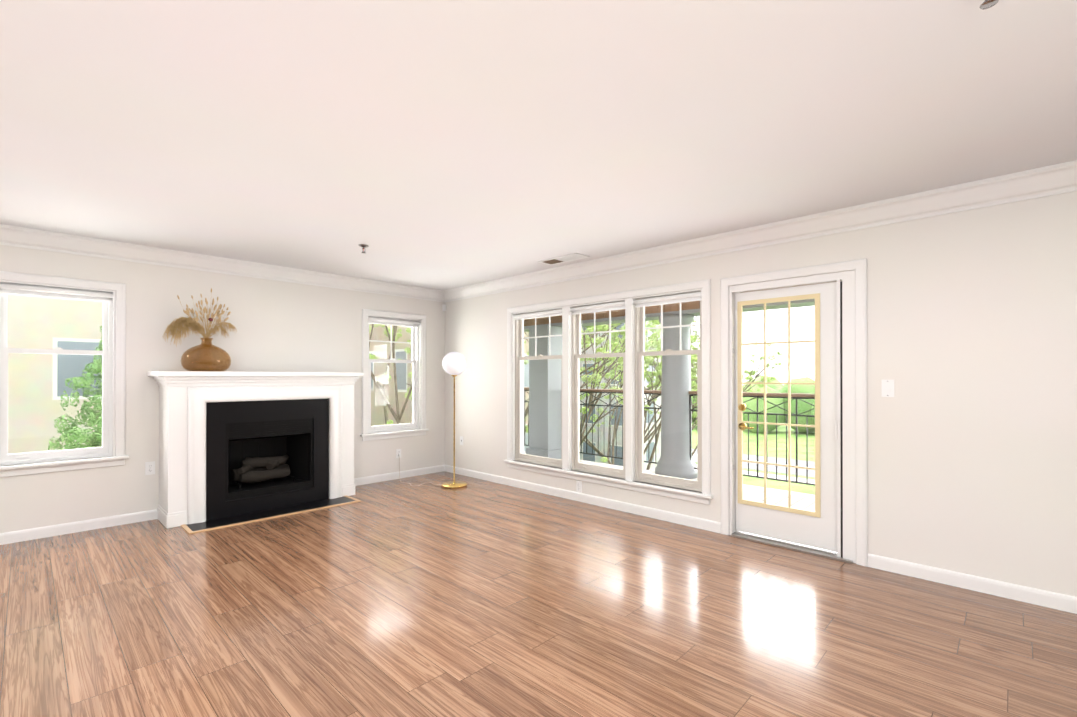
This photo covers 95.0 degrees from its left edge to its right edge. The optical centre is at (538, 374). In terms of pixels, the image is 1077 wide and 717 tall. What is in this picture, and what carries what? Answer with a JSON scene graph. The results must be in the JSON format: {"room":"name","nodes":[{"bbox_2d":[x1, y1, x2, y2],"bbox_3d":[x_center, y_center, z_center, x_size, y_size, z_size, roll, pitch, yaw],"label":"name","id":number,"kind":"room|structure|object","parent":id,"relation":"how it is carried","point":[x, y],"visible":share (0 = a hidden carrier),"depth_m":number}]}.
{"room":"living room","nodes":[
{"label":"living room","id":0,"kind":"room"},
{"bbox_2d":[0,245,444,532],"bbox_3d":[-4.071,0.085,4.002,0.200,2.440,7.840,0,0,44],"label":"wall","id":1,"kind":"structure","parent":0,"point":[281,326],"depth_m":4.70},
{"bbox_2d":[0,280,115,465],"bbox_3d":[-3.963,-0.012,4.068,0.135,1.434,0.713,0,0,44],"label":"window","id":2,"kind":"structure","parent":1,"relation":"in","point":[108,299],"depth_m":4.08},
{"bbox_2d":[0,509,156,544],"bbox_3d":[-5.002,1.258,2.876,0.015,0.087,4.473,0,0,44],"label":"baseboard","id":3,"kind":"structure","parent":1,"relation":"attached to","point":[85,525],"depth_m":4.08},
{"bbox_2d":[145,461,154,474],"bbox_3d":[-3.497,0.842,4.445,0.008,0.115,0.070,0,0,44],"label":"outlet","id":4,"kind":"object","parent":1,"relation":"attached to","point":[149,468],"depth_m":4.44},
{"bbox_2d":[0,271,425,455],"bbox_3d":[-2.843,-0.042,5.119,0.021,1.501,3.915,0,0,44],"label":"window frame","id":5,"kind":"structure","parent":1,"relation":"attached to","point":[120,376],"depth_m":4.29},
{"bbox_2d":[0,429,428,476],"bbox_3d":[-2.855,0.750,5.128,0.108,0.082,3.959,0,0,44],"label":"trim","id":6,"kind":"structure","parent":1,"relation":"attached to","point":[45,467],"depth_m":4.11},
{"bbox_2d":[0,224,443,301],"bbox_3d":[-3.895,-1.067,3.961,0.115,0.135,7.380,0,0,44],"label":"crown molding","id":7,"kind":"structure","parent":1,"relation":"attached to","point":[16,236],"depth_m":4.63},
{"bbox_2d":[367,315,420,433],"bbox_3d":[-1.851,-0.004,6.263,0.135,1.434,0.756,0,0,44],"label":"window","id":8,"kind":"structure","parent":1,"relation":"in","point":[415,337],"depth_m":6.34},
{"bbox_2d":[396,449,400,457],"bbox_3d":[-1.759,0.996,6.236,0.029,0.115,0.070,0,0,44],"label":"outlet","id":9,"kind":"object","parent":1,"relation":"attached to","point":[398,451],"depth_m":6.23},
{"bbox_2d":[354,465,443,485],"bbox_3d":[-1.801,1.269,6.203,0.015,0.087,1.473,0,0,44],"label":"baseboard","id":10,"kind":"structure","parent":1,"relation":"attached to","point":[427,470],"depth_m":6.22},
{"bbox_2d":[0,471,1076,716],"bbox_3d":[-0.600,1.355,0.797,9.640,0.120,8.040,0,0,44],"label":"floor","id":11,"kind":"structure","parent":0,"point":[402,597],"depth_m":2.57},
{"bbox_2d":[147,371,364,533],"bbox_3d":[-2.616,0.640,4.827,0.749,1.336,1.814,0,0,44],"label":"fireplace","id":12,"kind":"object","parent":11,"relation":"on","point":[237,448],"visible":1,"depth_m":4.71},
{"bbox_2d":[163,288,236,370],"bbox_3d":[-3.101,-0.416,4.536,0.390,0.773,0.572,0,0,44],"label":"vase","id":13,"kind":"object","parent":12,"relation":"on","point":[191,323],"visible":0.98,"depth_m":4.53},
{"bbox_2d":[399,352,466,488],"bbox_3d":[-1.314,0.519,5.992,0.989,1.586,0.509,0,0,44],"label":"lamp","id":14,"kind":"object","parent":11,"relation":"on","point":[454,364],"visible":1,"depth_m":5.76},
{"bbox_2d":[0,0,1076,289],"bbox_3d":[-0.600,-1.220,0.806,9.640,0.150,8.040,0,0,44],"label":"ceiling","id":15,"kind":"structure","parent":0,"point":[440,144],"depth_m":2.21},
{"bbox_2d":[359,244,368,252],"bbox_3d":[-1.531,-1.101,4.324,0.086,0.066,0.086,0,0,44],"label":"sprinkler","id":16,"kind":"object","parent":15,"relation":"attached to","point":[363,246],"visible":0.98,"depth_m":4.31},
{"bbox_2d":[538,253,589,264],"bbox_3d":[0.241,-1.128,4.825,0.500,0.008,0.200,0,0,44],"label":"ceiling vent","id":17,"kind":"object","parent":15,"relation":"in","point":[565,258],"visible":1,"depth_m":4.81},
{"bbox_2d":[979,0,998,8],"bbox_3d":[1.311,-1.110,1.437,0.086,0.066,0.086,0,0,44],"label":"sprinkler","id":18,"kind":"object","parent":15,"relation":"attached to","point":[986,4],"visible":1,"depth_m":1.44},
{"bbox_2d":[445,191,1076,596],"bbox_3d":[2.117,0.084,3.627,9.640,2.440,0.200,0,0,44],"label":"wall","id":19,"kind":"structure","parent":0,"point":[971,423],"depth_m":3.08},
{"bbox_2d":[576,481,581,492],"bbox_3d":[0.419,1.158,5.112,0.070,0.115,0.008,0,0,44],"label":"outlet","id":20,"kind":"object","parent":19,"relation":"attached to","point":[578,483],"depth_m":5.11},
{"bbox_2d":[444,465,720,532],"bbox_3d":[0.107,1.266,5.408,3.869,0.087,0.014,0,0,44],"label":"baseboard","id":21,"kind":"structure","parent":19,"relation":"attached to","point":[709,525],"depth_m":4.92},
{"bbox_2d":[512,288,702,492],"bbox_3d":[0.583,0.139,5.050,2.373,1.739,0.147,0,0,44],"label":"triple window","id":22,"kind":"structure","parent":19,"relation":"in","point":[633,355],"depth_m":4.86},
{"bbox_2d":[504,460,712,504],"bbox_3d":[0.544,1.050,5.006,2.551,0.082,0.108,0,0,44],"label":"trim","id":23,"kind":"structure","parent":19,"relation":"attached to","point":[677,493],"depth_m":4.76},
{"bbox_2d":[524,281,835,331],"bbox_3d":[1.288,-0.989,6.093,8.950,0.398,2.200,0,0,44],"label":"soffit","id":24,"kind":"structure","parent":19,"relation":"attached to","point":[619,316],"depth_m":6.71},
{"bbox_2d":[507,258,867,566],"bbox_3d":[0.932,0.254,4.613,3.616,2.106,0.021,0,0,44],"label":"door frame","id":25,"kind":"structure","parent":19,"relation":"attached to","point":[859,266],"depth_m":4.03},
{"bbox_2d":[440,160,1076,301],"bbox_3d":[2.008,-1.069,3.517,9.240,0.135,0.115,0,0,44],"label":"crown molding","id":26,"kind":"structure","parent":19,"relation":"attached to","point":[1056,179],"depth_m":3.49},
{"bbox_2d":[729,270,855,563],"bbox_3d":[1.928,0.290,3.775,0.883,2.028,0.208,0,0,44],"label":"balcony door","id":27,"kind":"structure","parent":19,"relation":"in","point":[826,528],"depth_m":3.63},
{"bbox_2d":[882,380,893,396],"bbox_3d":[2.323,0.090,3.282,0.070,0.115,0.010,0,0,44],"label":"light switch","id":28,"kind":"object","parent":19,"relation":"attached to","point":[887,388],"depth_m":3.28},
{"bbox_2d":[867,553,1076,613],"bbox_3d":[3.795,1.255,1.860,4.318,0.087,0.014,0,0,44],"label":"baseboard","id":29,"kind":"structure","parent":19,"relation":"attached to","point":[1054,600],"depth_m":2.96},
{"label":"outside","id":30,"kind":"structure","parent":0,"visible":0},
{"bbox_2d":[524,451,814,511],"bbox_3d":[1.490,1.409,5.718,7.350,0.125,1.950,0,0,44],"label":"deck","id":31,"kind":"object","parent":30,"point":[776,499],"depth_m":5.45},
{"bbox_2d":[524,387,528,445],"bbox_3d":[-0.240,0.786,8.652,0.782,1.130,0.090,0,0,44],"label":"balcony railing","id":32,"kind":"object","parent":31,"relation":"on","point":[525,388],"depth_m":8.61},
{"bbox_2d":[526,325,561,458],"bbox_3d":[0.156,0.286,8.121,0.500,2.135,0.540,0,0,44],"label":"column","id":33,"kind":"object","parent":31,"relation":"on","point":[551,423],"depth_m":7.94},
{"bbox_2d":[580,389,660,463],"bbox_3d":[1.072,0.782,7.391,1.802,1.130,0.090,0,0,44],"label":"balcony railing","id":34,"kind":"object","parent":31,"relation":"on","point":[609,391],"depth_m":7.38},
{"bbox_2d":[655,314,696,478],"bbox_3d":[1.854,0.282,6.641,0.560,2.135,0.560,0,0,44],"label":"column","id":35,"kind":"structure","parent":31,"relation":"on","point":[673,403],"depth_m":6.47},
{"bbox_2d":[689,391,814,485],"bbox_3d":[3.240,0.775,5.305,3.482,1.130,0.090,0,0,44],"label":"balcony railing","id":36,"kind":"object","parent":31,"relation":"on","point":[756,394],"depth_m":5.75},
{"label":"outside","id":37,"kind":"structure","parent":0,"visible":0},
{"bbox_2d":[692,422,814,494],"bbox_3d":[-1.665,10.801,77.523,410.000,0.500,410.000,0,0,44],"label":"lawn","id":38,"kind":"structure","parent":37,"point":[772,445],"depth_m":69.51},
{"bbox_2d":[7,293,102,453],"bbox_3d":[-27.800,-0.179,8.762,15.000,21.000,34.600,0,0,44],"label":"building","id":39,"kind":"structure","parent":38,"relation":"on","point":[41,382],"depth_m":13.16},
{"bbox_2d":[48,316,814,469],"bbox_3d":[-2.582,3.940,79.087,243.045,16.658,116.492,0,0,44],"label":"trees","id":40,"kind":"object","parent":38,"relation":"on","point":[802,408],"depth_m":13.29},
{"bbox_2d":[369,323,528,450],"bbox_3d":[-4.290,2.364,21.452,6.000,16.000,6.500,0,0,44],"label":"building","id":41,"kind":"structure","parent":38,"relation":"on","point":[380,367],"depth_m":18.22},
{"bbox_2d":[580,320,690,470],"bbox_3d":[3.928,-0.559,44.430,16.000,22.000,10.000,0,0,44],"label":"building","id":42,"kind":"structure","parent":38,"relation":"on","point":[603,429],"depth_m":37.18},
{"bbox_2d":[692,449,814,483],"bbox_3d":[1.281,10.537,80.587,410.000,0.050,13.500,0,0,44],"label":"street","id":43,"kind":"structure","parent":38,"relation":"on","point":[773,460],"depth_m":55.61}
]}

